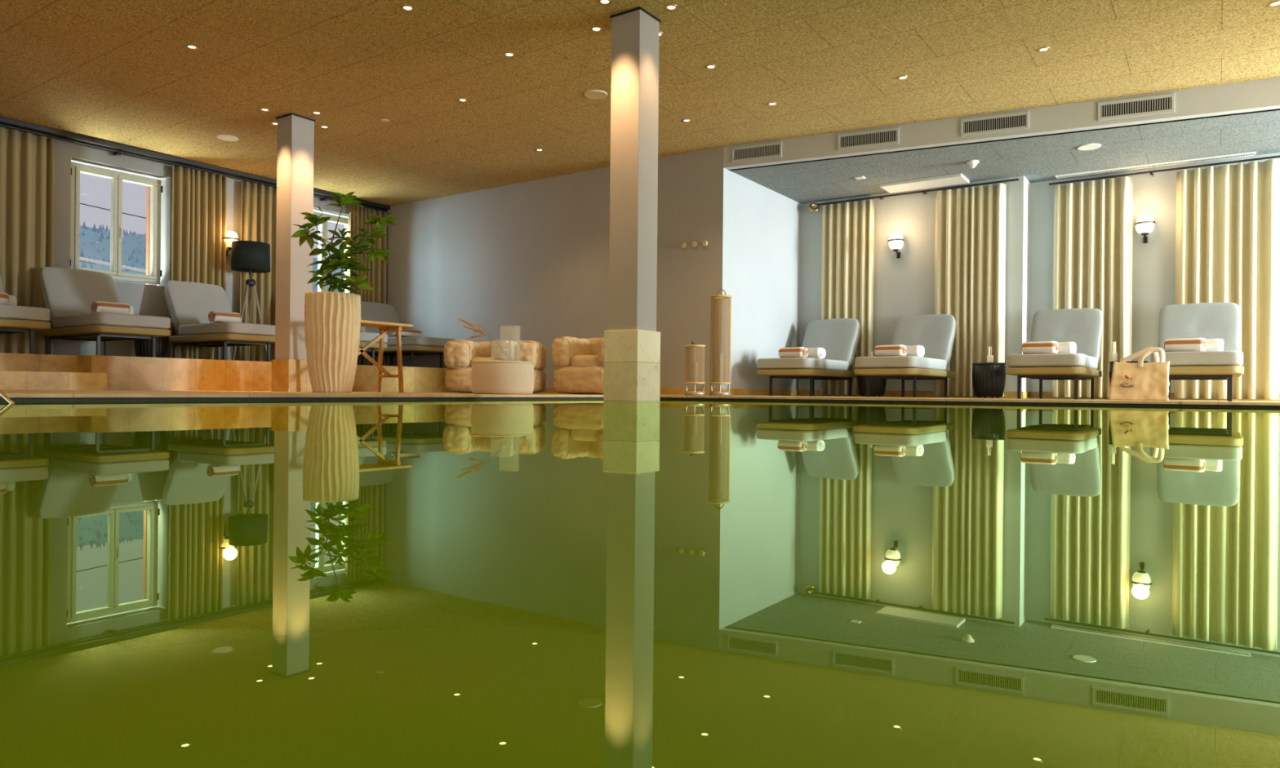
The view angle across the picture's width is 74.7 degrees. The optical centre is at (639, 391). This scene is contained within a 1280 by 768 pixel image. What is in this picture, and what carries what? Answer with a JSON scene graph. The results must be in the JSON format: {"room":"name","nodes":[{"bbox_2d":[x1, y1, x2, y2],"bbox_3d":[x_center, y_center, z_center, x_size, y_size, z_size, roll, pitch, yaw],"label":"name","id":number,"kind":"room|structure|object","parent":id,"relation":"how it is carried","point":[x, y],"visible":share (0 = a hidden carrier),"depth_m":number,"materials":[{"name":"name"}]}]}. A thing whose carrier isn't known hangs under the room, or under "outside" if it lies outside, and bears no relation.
{"room":"indoor swimming pool","nodes":[
{"label":"indoor swimming pool","id":0,"kind":"room"},
{"bbox_2d":[1,126,382,360],"bbox_3d":[-7.343,-1.382,7.687,0.300,2.775,12.300,1,0,35],"label":"wall","id":1,"kind":"structure","parent":0,"point":[145,300],"depth_m":9.64,"materials":[{"name":"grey paint"}]},
{"bbox_2d":[70,161,163,284],"bbox_3d":[-5.978,-1.892,9.579,0.132,1.240,0.980,1,0,35],"label":"window","id":2,"kind":"structure","parent":1,"relation":"in","point":[117,178],"depth_m":9.57,"materials":[{"name":"beige paint"}]},
{"bbox_2d":[146,186,151,284],"bbox_3d":[-5.957,-1.882,10.165,0.060,1.200,0.030,1,0,35],"label":"window shutter","id":3,"kind":"object","parent":1,"relation":"attached to","point":[148,188],"visible":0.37,"depth_m":10.15,"materials":[{"name":"wood"}]},
{"bbox_2d":[222,231,239,255],"bbox_3d":[-5.105,-1.846,10.458,0.189,0.294,0.189,1,0,-10],"label":"wall sconce","id":4,"kind":"object","parent":1,"relation":"attached to","point":[231,236],"visible":0.79,"depth_m":10.39,"materials":[{"name":"white"}]},
{"bbox_2d":[313,211,348,293],"bbox_3d":[-4.453,-1.877,11.789,0.132,1.240,0.970,1,0,35],"label":"window","id":5,"kind":"structure","parent":1,"relation":"in","point":[322,228],"depth_m":11.79,"materials":[{"name":"beige paint"}]},
{"bbox_2d":[382,146,732,388],"bbox_3d":[-1.410,-1.326,10.943,5.770,2.775,0.200,1,0,35],"label":"wall","id":6,"kind":"structure","parent":0,"point":[533,256],"depth_m":10.62,"materials":[{"name":"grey paint"}]},
{"bbox_2d":[537,387,721,395],"bbox_3d":[-0.734,-0.005,10.339,3.950,0.075,0.012,1,0,35],"label":"baseboard","id":7,"kind":"structure","parent":6,"relation":"attached to","point":[548,390],"depth_m":9.57,"materials":[{"name":"wood"}]},
{"bbox_2d":[0,0,1279,206],"bbox_3d":[-1.433,-2.754,4.287,13.270,0.080,13.400,1,0,35],"label":"ceiling","id":8,"kind":"structure","parent":0,"point":[120,72],"depth_m":7.03,"materials":[{"name":"brown wood"}]},
{"bbox_2d":[0,116,390,211],"bbox_3d":[-5.344,-2.686,10.131,0.175,0.111,5.580,1,0,35],"label":"track","id":9,"kind":"object","parent":8,"relation":"attached to","point":[117,148],"visible":1,"depth_m":9.61,"materials":[{"name":"black metal"}]},
{"bbox_2d":[0,126,53,355],"bbox_3d":[-6.521,-1.515,8.462,0.109,2.321,1.018,1,0,35],"label":"curtain","id":10,"kind":"object","parent":9,"relation":"hanging from","point":[26,159],"visible":0.74,"depth_m":8.68,"materials":[{"name":"fabric"}]},
{"bbox_2d":[169,164,226,359],"bbox_3d":[-5.357,-1.504,10.150,0.114,2.321,0.657,1,0,35],"label":"curtain","id":11,"kind":"object","parent":9,"relation":"hanging from","point":[199,199],"visible":0.55,"depth_m":10.12,"materials":[{"name":"fabric"}]},
{"bbox_2d":[238,180,276,361],"bbox_3d":[-4.843,-1.499,10.899,0.115,2.321,0.780,1,0,35],"label":"curtain","id":12,"kind":"object","parent":9,"relation":"hanging from","point":[258,202],"visible":0.4,"depth_m":10.79,"materials":[{"name":"fabric"}]},
{"bbox_2d":[347,204,386,365],"bbox_3d":[-3.970,-1.490,12.164,0.110,2.321,0.624,1,0,35],"label":"curtain","id":13,"kind":"object","parent":9,"relation":"hanging from","point":[376,277],"visible":0.29,"depth_m":12.17,"materials":[{"name":"fabric"}]},
{"bbox_2d":[217,134,238,141],"bbox_3d":[-4.460,-2.737,9.072,0.210,0.010,0.210,1,0,35],"label":"ceiling speaker","id":14,"kind":"object","parent":8,"relation":"attached to","point":[224,137],"visible":1,"depth_m":9.07,"materials":[{"name":"white paint"}]},
{"bbox_2d":[584,89,607,98],"bbox_3d":[-0.402,-2.699,7.634,0.210,0.010,0.210,1,0,35],"label":"ceiling speaker","id":15,"kind":"object","parent":8,"relation":"attached to","point":[593,94],"visible":1,"depth_m":7.62,"materials":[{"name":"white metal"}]},
{"bbox_2d":[0,390,1279,405],"bbox_3d":[-1.119,0.038,4.780,13.270,0.019,14.600,1,0,35],"label":"floor","id":16,"kind":"structure","parent":0,"point":[10,393],"depth_m":6.24,"materials":[{"name":"wood"}]},
{"bbox_2d":[0,390,14,403],"bbox_3d":[-3.075,-0.222,3.419,1.143,0.721,0.018,1,0,0],"label":"pool handrail","id":17,"kind":"object","parent":16,"relation":"attached to","point":[5,397],"visible":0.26,"depth_m":3.41,"materials":[{"name":"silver metal"}]},
{"bbox_2d":[0,370,106,390],"bbox_3d":[-7.111,-0.106,4.572,0.600,0.154,7.450,1,0,35],"label":"step","id":18,"kind":"structure","parent":16,"relation":"on","point":[9,380],"depth_m":7.12,"materials":[{"name":"stone"}]},
{"bbox_2d":[0,352,455,392],"bbox_3d":[-6.539,-0.183,7.002,1.820,0.319,12.100,1,0,35],"label":"platform","id":19,"kind":"object","parent":16,"relation":"on","point":[123,373],"visible":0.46,"depth_m":8.35,"materials":[{"name":"stone"}]},
{"bbox_2d":[0,275,49,354],"bbox_3d":[-6.080,-0.819,7.698,1.449,0.962,0.703,1,0,35],"label":"lounge chair","id":20,"kind":"object","parent":19,"relation":"on","point":[13,318],"visible":0.93,"depth_m":7.43,"materials":[{"name":"grey fabric"}]},
{"bbox_2d":[0,292,8,305],"bbox_3d":[-5.773,-0.817,7.401,0.177,0.130,0.303,1,0,38],"label":"rolled towel","id":21,"kind":"object","parent":20,"relation":"on","point":[4,298],"visible":0.98,"depth_m":7.44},
{"bbox_2d":[8,294,17,306],"bbox_3d":[-5.866,-0.818,7.617,0.180,0.131,0.303,1,0,35],"label":"rolled towel","id":22,"kind":"object","parent":20,"relation":"on","point":[12,300],"visible":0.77,"depth_m":7.67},
{"bbox_2d":[0,304,49,321],"bbox_3d":[-5.947,-0.694,7.605,1.124,0.128,0.692,1,0,35],"label":"seat cushion","id":23,"kind":"object","parent":20,"relation":"on","point":[7,313],"depth_m":7.38,"materials":[{"name":"grey fabric"}]},
{"bbox_2d":[39,266,170,357],"bbox_3d":[-5.478,-0.813,8.570,1.449,0.962,0.703,1,0,35],"label":"lounge chair","id":24,"kind":"object","parent":19,"relation":"on","point":[68,294],"visible":0.95,"depth_m":8.55,"materials":[{"name":"grey fabric"}]},
{"bbox_2d":[40,266,119,321],"bbox_3d":[-5.885,-0.986,8.854,0.396,0.623,0.700,1,0,35],"label":"cushion","id":25,"kind":"object","parent":24,"relation":"on","point":[64,291],"depth_m":8.76,"materials":[{"name":"grey fabric"}]},
{"bbox_2d":[91,301,130,314],"bbox_3d":[-5.210,-0.811,8.252,0.177,0.130,0.303,1,0,38],"label":"rolled towel","id":26,"kind":"object","parent":24,"relation":"on","point":[96,306],"visible":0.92,"depth_m":8.18,"materials":[{"name":"fabric"}]},
{"bbox_2d":[52,312,170,328],"bbox_3d":[-5.346,-0.689,8.477,1.124,0.128,0.692,1,0,35],"label":"seat cushion","id":27,"kind":"object","parent":24,"relation":"on","point":[93,320],"depth_m":8.13,"materials":[{"name":"grey fabric"}]},
{"bbox_2d":[133,328,168,357],"bbox_3d":[-5.450,-0.523,9.351,0.342,0.382,0.340,1,0,35],"label":"stool","id":28,"kind":"object","parent":19,"relation":"on","point":[143,348],"visible":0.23,"depth_m":9.22,"materials":[{"name":"black wood"}]},
{"bbox_2d":[164,280,275,361],"bbox_3d":[-4.768,-0.806,9.599,1.449,0.962,0.703,1,0,35],"label":"lounge chair","id":29,"kind":"object","parent":19,"relation":"on","point":[189,304],"visible":0.91,"depth_m":9.58,"materials":[{"name":"grey fabric"}]},
{"bbox_2d":[164,280,231,329],"bbox_3d":[-5.175,-0.979,9.883,0.396,0.623,0.700,1,0,35],"label":"cushion","id":30,"kind":"object","parent":29,"relation":"on","point":[188,303],"depth_m":9.77,"materials":[{"name":"grey fabric"}]},
{"bbox_2d":[208,311,240,323],"bbox_3d":[-4.557,-0.805,9.199,0.177,0.130,0.303,1,0,35],"label":"rolled towel","id":31,"kind":"object","parent":29,"relation":"on","point":[215,317],"visible":0.95,"depth_m":9.12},
{"bbox_2d":[177,322,275,336],"bbox_3d":[-4.636,-0.682,9.507,1.124,0.128,0.692,1,0,35],"label":"seat cushion","id":32,"kind":"object","parent":29,"relation":"on","point":[184,329],"depth_m":9.15,"materials":[{"name":"grey fabric"}]},
{"bbox_2d":[231,240,270,360],"bbox_3d":[-4.807,-1.072,10.317,0.451,1.487,0.470,1,0,35],"label":"floor lamp","id":33,"kind":"object","parent":19,"relation":"on","point":[251,257],"visible":0.91,"depth_m":10.20,"materials":[{"name":"fabric"}]},
{"bbox_2d":[359,331,387,365],"bbox_3d":[-3.956,-0.798,10.777,1.449,0.962,0.703,1,0,35],"label":"lounge chair","id":34,"kind":"object","parent":19,"relation":"on","point":[366,338],"visible":0.07,"depth_m":10.43,"materials":[{"name":"grey fabric"}]},
{"bbox_2d":[359,331,387,342],"bbox_3d":[-3.824,-0.674,10.684,1.124,0.128,0.692,1,0,35],"label":"seat cushion","id":35,"kind":"object","parent":34,"relation":"on","point":[365,337],"depth_m":10.38,"materials":[{"name":"grey fabric"}]},
{"bbox_2d":[360,301,454,368],"bbox_3d":[-3.308,-0.792,11.715,1.449,0.962,0.703,1,0,35],"label":"lounge chair","id":36,"kind":"object","parent":19,"relation":"on","point":[370,311],"visible":0.62,"depth_m":11.62,"materials":[{"name":"grey fabric"}]},
{"bbox_2d":[360,301,403,337],"bbox_3d":[-3.715,-0.966,11.998,0.396,0.623,0.700,1,0,35],"label":"cushion","id":37,"kind":"object","parent":36,"relation":"on","point":[370,311],"depth_m":11.98,"materials":[{"name":"grey fabric"}]},
{"bbox_2d":[392,329,421,337],"bbox_3d":[-3.158,-0.781,11.368,0.209,0.089,0.367,1,0,35],"label":"folded towel","id":38,"kind":"object","parent":36,"relation":"on","point":[403,332],"visible":0.72,"depth_m":11.28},
{"bbox_2d":[384,336,454,346],"bbox_3d":[-3.177,-0.668,11.622,1.124,0.128,0.692,1,0,35],"label":"seat cushion","id":39,"kind":"object","parent":36,"relation":"on","point":[406,341],"depth_m":11.20,"materials":[{"name":"grey fabric"}]},
{"bbox_2d":[271,113,315,391],"bbox_3d":[-3.470,-1.363,8.422,0.294,2.738,0.294,1,0,35],"label":"column","id":40,"kind":"structure","parent":16,"relation":"on","point":[295,133],"depth_m":8.32,"materials":[{"name":"paint"}]},
{"bbox_2d":[291,191,398,392],"bbox_3d":[-2.512,-0.848,7.198,0.860,1.726,0.491,1,0,1],"label":"potted plant","id":41,"kind":"object","parent":16,"relation":"on","point":[332,320],"visible":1,"depth_m":7.10,"materials":[{"name":"green plant"}]},
{"bbox_2d":[358,320,413,392],"bbox_3d":[-2.814,-0.343,8.455,0.408,0.714,1.000,1,0,35],"label":"trestle table","id":42,"kind":"object","parent":16,"relation":"on","point":[384,328],"visible":0.59,"depth_m":8.65,"materials":[{"name":"brown wood"}]},
{"bbox_2d":[444,339,546,393],"bbox_3d":[-1.468,-0.250,8.643,0.978,0.565,0.897,1,0,1],"label":"armchair","id":43,"kind":"object","parent":16,"relation":"on","point":[460,355],"visible":0.71,"depth_m":8.27,"materials":[{"name":"fabric"}]},
{"bbox_2d":[471,360,533,394],"bbox_3d":[-1.177,-0.114,7.203,0.530,0.284,0.530,1,0,35],"label":"pouf","id":44,"kind":"object","parent":16,"relation":"on","point":[488,377],"visible":0.98,"depth_m":6.97,"materials":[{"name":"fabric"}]},
{"bbox_2d":[491,340,510,359],"bbox_3d":[-1.180,-0.344,7.103,0.160,0.175,0.160,1,0,35],"label":"glass vase","id":45,"kind":"object","parent":44,"relation":"on","point":[495,358],"visible":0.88,"depth_m":7.09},
{"bbox_2d":[457,317,507,356],"bbox_3d":[-1.332,-0.457,7.097,0.430,0.334,0.055,1,0,3],"label":"stem","id":46,"kind":"object","parent":45,"relation":"in","point":[462,320],"visible":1,"depth_m":7.10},
{"bbox_3d":[-1.129,-0.411,7.293,0.176,0.310,0.176,1,0,35],"label":"glass","id":47,"kind":"object","parent":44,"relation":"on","visible":0},
{"bbox_2d":[506,341,514,360],"bbox_3d":[-1.130,-0.356,7.293,0.068,0.182,0.068,1,0,35],"label":"pillar candle","id":48,"kind":"object","parent":47,"relation":"in","point":[509,348],"visible":0.88,"depth_m":7.26,"materials":[{"name":"wax"}]},
{"bbox_2d":[551,336,604,394],"bbox_3d":[-0.428,-0.262,8.532,0.753,0.610,0.790,1,0,23],"label":"armchair","id":49,"kind":"object","parent":16,"relation":"on","point":[580,362],"visible":0.6,"depth_m":8.26,"materials":[{"name":"fabric"}]},
{"bbox_2d":[0,397,1279,408],"bbox_3d":[-1.122,0.356,4.780,13.270,0.617,14.600,1,0,35],"label":"rim","id":50,"kind":"object","parent":16,"relation":"attached to","point":[1,398],"visible":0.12,"depth_m":5.96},
{"bbox_2d":[684,341,706,395],"bbox_3d":[0.566,-0.233,8.601,0.218,0.555,0.218,1,0,35],"label":"lantern","id":51,"kind":"object","parent":16,"relation":"on","point":[701,348],"visible":0.98,"depth_m":8.52,"materials":[{"name":"wood"}]},
{"bbox_2d":[693,362,697,382],"bbox_3d":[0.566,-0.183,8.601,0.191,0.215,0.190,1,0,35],"label":"candle","id":52,"kind":"object","parent":51,"relation":"on","point":[695,364],"depth_m":8.50,"materials":[{"name":"wax"}]},
{"bbox_2d":[709,289,731,395],"bbox_3d":[0.827,-0.499,8.605,0.222,1.091,0.222,1,0,35],"label":"lantern","id":53,"kind":"object","parent":16,"relation":"on","point":[720,364],"visible":1,"depth_m":8.54,"materials":[{"name":"wood"}]},
{"bbox_2d":[716,353,723,382],"bbox_3d":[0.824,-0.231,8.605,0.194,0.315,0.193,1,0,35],"label":"candle","id":54,"kind":"object","parent":53,"relation":"on","point":[719,356],"depth_m":8.51,"materials":[{"name":"wax"}]},
{"bbox_2d":[756,318,861,396],"bbox_3d":[2.008,-0.423,9.843,0.676,0.962,1.647,1,0,35],"label":"lounge chair","id":55,"kind":"object","parent":16,"relation":"on","point":[839,338],"visible":0.95,"depth_m":10.03,"materials":[{"name":"fabric"}]},
{"bbox_2d":[778,346,808,358],"bbox_3d":[1.721,-0.427,9.410,0.303,0.130,0.177,1,0,36],"label":"rolled towel","id":56,"kind":"object","parent":55,"relation":"on","point":[797,352],"visible":0.93,"depth_m":9.34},
{"bbox_2d":[756,357,848,371],"bbox_3d":[1.901,-0.301,9.692,0.665,0.128,1.278,1,0,35],"label":"seat cushion","id":57,"kind":"object","parent":55,"relation":"on","point":[786,364],"depth_m":9.22,"materials":[{"name":"grey fabric"}]},
{"bbox_2d":[806,347,826,359],"bbox_3d":[1.937,-0.425,9.503,0.303,0.131,0.180,1,0,37],"label":"rolled towel","id":58,"kind":"object","parent":55,"relation":"on","point":[814,353],"visible":0.52,"depth_m":9.40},
{"bbox_2d":[801,318,860,366],"bbox_3d":[2.331,-0.589,10.307,0.673,0.623,0.450,1,0,35],"label":"cushion","id":59,"kind":"object","parent":55,"relation":"on","point":[839,338],"depth_m":10.25,"materials":[{"name":"grey fabric"}]},
{"bbox_2d":[857,375,886,396],"bbox_3d":[2.743,-0.126,9.917,0.342,0.382,0.340,1,0,35],"label":"stool","id":60,"kind":"object","parent":16,"relation":"on","point":[877,385],"visible":0.5,"depth_m":9.79,"materials":[{"name":"black wood"}]},
{"bbox_2d":[854,314,955,397],"bbox_3d":[2.938,-0.414,9.201,0.676,0.962,1.647,1,0,35],"label":"lounge chair","id":61,"kind":"object","parent":16,"relation":"on","point":[935,333],"visible":0.97,"depth_m":9.39,"materials":[{"name":"grey fabric"}]},
{"bbox_2d":[874,344,906,356],"bbox_3d":[2.627,-0.418,8.785,0.303,0.130,0.177,1,0,34],"label":"rolled towel","id":62,"kind":"object","parent":61,"relation":"on","point":[899,349],"visible":0.96,"depth_m":8.72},
{"bbox_2d":[854,355,946,370],"bbox_3d":[2.831,-0.292,9.050,0.665,0.128,1.278,1,0,35],"label":"seat cushion","id":63,"kind":"object","parent":61,"relation":"on","point":[888,362],"depth_m":8.56,"materials":[{"name":"grey fabric"}]},
{"bbox_2d":[906,345,924,356],"bbox_3d":[2.843,-0.416,8.878,0.303,0.131,0.180,1,0,38],"label":"rolled towel","id":64,"kind":"object","parent":61,"relation":"on","point":[915,350],"visible":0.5,"depth_m":8.77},
{"bbox_2d":[892,314,955,365],"bbox_3d":[3.261,-0.580,9.666,0.673,0.623,0.450,1,0,35],"label":"cushion","id":65,"kind":"object","parent":61,"relation":"on","point":[934,332],"depth_m":9.62,"materials":[{"name":"grey fabric"}]},
{"bbox_2d":[972,362,1005,398],"bbox_3d":[3.817,-0.116,9.176,0.342,0.382,0.340,1,0,35],"label":"stool","id":66,"kind":"object","parent":16,"relation":"on","point":[988,379],"visible":1,"depth_m":9.04,"materials":[{"name":"black wood"}]},
{"bbox_2d":[986,346,993,362],"bbox_3d":[3.806,-0.394,9.113,0.064,0.175,0.064,1,0,23],"label":"pump dispenser","id":67,"kind":"object","parent":66,"relation":"on","point":[989,357],"visible":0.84,"depth_m":9.10,"materials":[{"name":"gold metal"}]},
{"bbox_2d":[1006,308,1102,399],"bbox_3d":[4.158,-0.402,8.360,0.676,0.962,1.647,1,0,35],"label":"lounge chair","id":68,"kind":"object","parent":16,"relation":"on","point":[1082,326],"visible":0.94,"depth_m":8.59,"materials":[{"name":"grey fabric"}]},
{"bbox_2d":[1022,341,1058,354],"bbox_3d":[3.805,-0.407,7.972,0.303,0.130,0.177,1,0,34],"label":"rolled towel","id":69,"kind":"object","parent":68,"relation":"on","point":[1039,347],"visible":0.94,"depth_m":7.91,"materials":[{"name":"fabric"}]},
{"bbox_2d":[1006,353,1097,369],"bbox_3d":[4.051,-0.280,8.209,0.665,0.128,1.278,1,0,35],"label":"seat cushion","id":70,"kind":"object","parent":68,"relation":"on","point":[1043,361],"depth_m":7.69,"materials":[{"name":"grey fabric"}]},
{"bbox_2d":[1030,308,1102,363],"bbox_3d":[4.481,-0.569,8.824,0.673,0.623,0.450,1,0,35],"label":"cushion","id":71,"kind":"object","parent":68,"relation":"on","point":[1082,326],"depth_m":8.79,"materials":[{"name":"grey fabric"}]},
{"bbox_2d":[1057,342,1076,353],"bbox_3d":[4.021,-0.405,8.065,0.303,0.131,0.180,1,0,36],"label":"rolled towel","id":72,"kind":"object","parent":68,"relation":"on","point":[1064,347],"visible":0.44,"depth_m":7.96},
{"bbox_2d":[1109,360,1148,385],"bbox_3d":[4.907,-0.105,8.424,0.342,0.382,0.340,1,0,35],"label":"stool","id":73,"kind":"object","parent":16,"relation":"on","point":[1111,363],"visible":0.2,"depth_m":8.43,"materials":[{"name":"black wood"}]},
{"bbox_2d":[1111,342,1117,361],"bbox_3d":[4.796,-0.398,8.478,0.048,0.200,0.048,1,0,23],"label":"bottle","id":74,"kind":"object","parent":73,"relation":"on","point":[1113,355],"visible":0.96,"depth_m":8.46,"materials":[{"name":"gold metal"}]},
{"bbox_2d":[1108,346,1169,400],"bbox_3d":[4.182,-0.146,7.025,0.439,0.450,0.181,1,0,32],"label":"tote bag","id":75,"kind":"object","parent":16,"relation":"on","point":[1140,381],"visible":0.98,"depth_m":6.97,"materials":[{"name":"fabric"}]},
{"bbox_2d":[1150,302,1244,401],"bbox_3d":[5.117,-0.393,7.698,0.676,0.962,1.647,1,0,35],"label":"lounge chair","id":76,"kind":"object","parent":16,"relation":"on","point":[1208,321],"visible":0.77,"depth_m":8.01,"materials":[{"name":"grey fabric"}]},
{"bbox_2d":[1164,337,1206,351],"bbox_3d":[4.779,-0.398,7.348,0.303,0.130,0.177,1,0,38],"label":"rolled towel","id":77,"kind":"object","parent":76,"relation":"on","point":[1192,344],"visible":0.95,"depth_m":7.29,"materials":[{"name":"fabric"}]},
{"bbox_2d":[1150,351,1243,365],"bbox_3d":[5.011,-0.271,7.546,0.665,0.128,1.278,1,0,35],"label":"seat cushion","id":78,"kind":"object","parent":76,"relation":"on","point":[1197,357],"depth_m":6.99,"materials":[{"name":"grey fabric"}]},
{"bbox_2d":[1157,302,1241,351],"bbox_3d":[5.441,-0.559,8.162,0.673,0.623,0.450,1,0,35],"label":"cushion","id":79,"kind":"object","parent":76,"relation":"on","point":[1208,321],"depth_m":8.15,"materials":[{"name":"grey fabric"}]},
{"bbox_2d":[1205,338,1223,351],"bbox_3d":[4.996,-0.396,7.442,0.303,0.131,0.180,1,0,35],"label":"rolled towel","id":80,"kind":"object","parent":76,"relation":"on","point":[1213,344],"visible":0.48,"depth_m":7.33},
{"bbox_2d":[0,399,1279,767],"bbox_3d":[0.391,0.079,2.008,7.635,0.001,11.751,1,0,35],"label":"pool water","id":81,"kind":"object","parent":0,"point":[441,583],"visible":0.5,"depth_m":0.32,"materials":[{"name":"liquid"}]},
{"bbox_2d":[604,6,661,401],"bbox_3d":[-0.047,-1.062,6.072,0.294,3.274,0.294,1,0,35],"label":"column","id":82,"kind":"structure","parent":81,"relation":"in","point":[632,341],"depth_m":5.97,"materials":[{"name":"paint"}]},
{"bbox_2d":[729,172,801,390],"bbox_3d":[1.535,-1.298,10.308,0.200,2.775,2.100,1,0,35],"label":"wall","id":83,"kind":"structure","parent":0,"point":[766,224],"depth_m":10.02,"materials":[{"name":"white paint"}]},
{"bbox_2d":[721,388,1279,400],"bbox_3d":[4.968,0.049,9.073,7.906,0.075,1.997,1,0,16],"label":"floor","id":84,"kind":"structure","parent":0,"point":[733,391],"depth_m":9.81,"materials":[{"name":"wood"}]},
{"bbox_2d":[723,77,1279,170],"bbox_3d":[4.390,-2.541,7.649,7.619,0.235,0.148,1,0,26],"label":"beam","id":85,"kind":"structure","parent":0,"point":[1252,96],"depth_m":7.84,"materials":[{"name":"paint"}]},
{"bbox_2d":[731,141,782,163],"bbox_3d":[1.258,-2.578,9.052,0.560,0.168,0.018,1,0,26],"label":"grille","id":86,"kind":"object","parent":85,"relation":"attached to","point":[774,149],"visible":1,"depth_m":9.05,"materials":[{"name":"metal"}]},
{"bbox_2d":[837,127,899,151],"bbox_3d":[2.322,-2.568,8.544,0.615,0.168,0.019,1,0,26],"label":"grille","id":87,"kind":"object","parent":85,"relation":"attached to","point":[887,136],"visible":1,"depth_m":8.54,"materials":[{"name":"metal"}]},
{"bbox_2d":[960,111,1029,137],"bbox_3d":[3.394,-2.558,8.032,0.606,0.168,0.019,1,0,25],"label":"grille","id":88,"kind":"object","parent":85,"relation":"attached to","point":[1011,122],"visible":1,"depth_m":8.03,"materials":[{"name":"metal"}]},
{"bbox_2d":[1097,93,1174,120],"bbox_3d":[4.449,-2.548,7.529,0.597,0.168,0.019,1,0,25],"label":"grille","id":89,"kind":"object","parent":85,"relation":"attached to","point":[1160,104],"visible":1,"depth_m":7.53,"materials":[{"name":"metal"}]},
{"bbox_2d":[730,108,1279,204],"bbox_3d":[4.900,-2.449,8.483,7.772,0.060,1.978,1,0,26],"label":"ceiling","id":90,"kind":"structure","parent":0,"point":[1041,158],"depth_m":8.69,"materials":[{"name":"paint"}]},
{"bbox_2d":[880,173,969,193],"bbox_3d":[3.313,-2.416,9.770,0.920,0.035,0.380,1,0,35],"label":"ceiling panel","id":91,"kind":"object","parent":90,"relation":"attached to","point":[955,179],"visible":1,"depth_m":9.71,"materials":[{"name":"white paint"}]},
{"bbox_2d":[966,160,978,168],"bbox_3d":[3.522,-2.394,8.873,0.124,0.075,0.124,1,0,35],"label":"smoke detector","id":92,"kind":"object","parent":90,"relation":"attached to","point":[971,163],"visible":1,"depth_m":8.84,"materials":[{"name":"white plastic"}]},
{"bbox_2d":[1077,143,1101,150],"bbox_3d":[4.452,-2.418,8.309,0.210,0.010,0.210,1,0,35],"label":"ceiling speaker","id":93,"kind":"object","parent":90,"relation":"attached to","point":[1089,146],"visible":1,"depth_m":8.30,"materials":[{"name":"white plastic"}]},
{"bbox_2d":[1055,151,1256,178],"bbox_3d":[5.459,-2.407,8.969,1.820,0.012,0.120,1,0,33],"label":"ceiling vent","id":94,"kind":"object","parent":90,"relation":"in","point":[1251,153],"visible":1,"depth_m":8.92,"materials":[{"name":"white plastic"}]},
{"bbox_2d":[800,152,1279,393],"bbox_3d":[5.357,-1.262,9.069,7.500,2.775,0.600,1,0,35],"label":"wall","id":95,"kind":"structure","parent":0,"point":[904,286],"depth_m":9.68,"materials":[{"name":"paint"}]},
{"bbox_2d":[888,232,904,258],"bbox_3d":[3.093,-1.766,10.130,0.189,0.294,0.189,1,0,-11],"label":"wall sconce","id":96,"kind":"object","parent":95,"relation":"attached to","point":[895,242],"visible":1,"depth_m":10.07,"materials":[{"name":"white"}]},
{"bbox_2d":[808,178,1018,212],"bbox_3d":[3.233,-2.344,10.117,2.483,0.126,0.146,1,0,33],"label":"curtain rod","id":97,"kind":"object","parent":95,"relation":"attached to","point":[814,204],"visible":1,"depth_m":10.12,"materials":[{"name":"black metal"}]},
{"bbox_2d":[820,199,874,395],"bbox_3d":[2.582,-1.156,10.525,0.688,2.409,0.109,1,0,35],"label":"curtain","id":98,"kind":"object","parent":97,"relation":"hanging from","point":[848,228],"visible":0.72,"depth_m":10.48,"materials":[{"name":"fabric"}]},
{"bbox_2d":[933,182,1005,396],"bbox_3d":[3.794,-1.145,9.690,0.785,2.409,0.108,1,0,35],"label":"curtain","id":99,"kind":"object","parent":97,"relation":"hanging from","point":[970,230],"visible":0.84,"depth_m":9.67,"materials":[{"name":"fabric"}]},
{"bbox_2d":[1134,213,1155,243],"bbox_3d":[5.425,-1.752,9.007,0.189,0.294,0.189,1,0,-11],"label":"wall sconce","id":100,"kind":"object","parent":95,"relation":"attached to","point":[1144,224],"visible":1,"depth_m":8.95,"materials":[{"name":"white glass"}]},
{"bbox_2d":[1048,155,1279,185],"bbox_3d":[5.587,-2.325,8.929,2.220,0.046,0.160,1,0,35],"label":"curtain rod","id":101,"kind":"object","parent":95,"relation":"attached to","point":[1152,172],"visible":1,"depth_m":8.87,"materials":[{"name":"black metal"}]},
{"bbox_2d":[1052,176,1133,397],"bbox_3d":[4.985,-1.123,9.262,0.776,2.389,0.107,1,0,35],"label":"curtain","id":102,"kind":"object","parent":101,"relation":"hanging from","point":[1093,220],"visible":0.73,"depth_m":9.22,"materials":[{"name":"fabric"}]},
{"bbox_2d":[1174,159,1279,399],"bbox_3d":[5.992,-1.114,8.567,0.883,2.389,0.100,1,0,35],"label":"curtain","id":103,"kind":"object","parent":101,"relation":"hanging from","point":[1228,235],"visible":0.82,"depth_m":8.52,"materials":[{"name":"fabric"}]},
{"label":"outside","id":104,"kind":"structure","parent":0,"visible":0},
{"bbox_2d":[79,256,146,272],"bbox_3d":[-27.598,-6.624,44.420,0.163,2.131,24.333,1,0,35],"label":"guard rail","id":105,"kind":"object","parent":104,"point":[83,259],"visible":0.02,"depth_m":43.87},
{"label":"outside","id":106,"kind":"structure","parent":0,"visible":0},
{"bbox_2d":[79,225,344,292],"bbox_3d":[-63.225,-15.095,128.753,140.000,27.027,260.000,1,0,35],"label":"hillside","id":107,"kind":"structure","parent":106,"point":[131,242],"depth_m":127.67,"materials":[{"name":"snow"}]},
{"bbox_2d":[79,222,344,292],"bbox_3d":[-39.543,-15.916,145.874,93.434,26.157,165.874,1,0,35],"label":"conifer forest","id":108,"kind":"object","parent":107,"relation":"on","point":[94,229],"visible":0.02,"depth_m":130.11,"materials":[{"name":"plant"}]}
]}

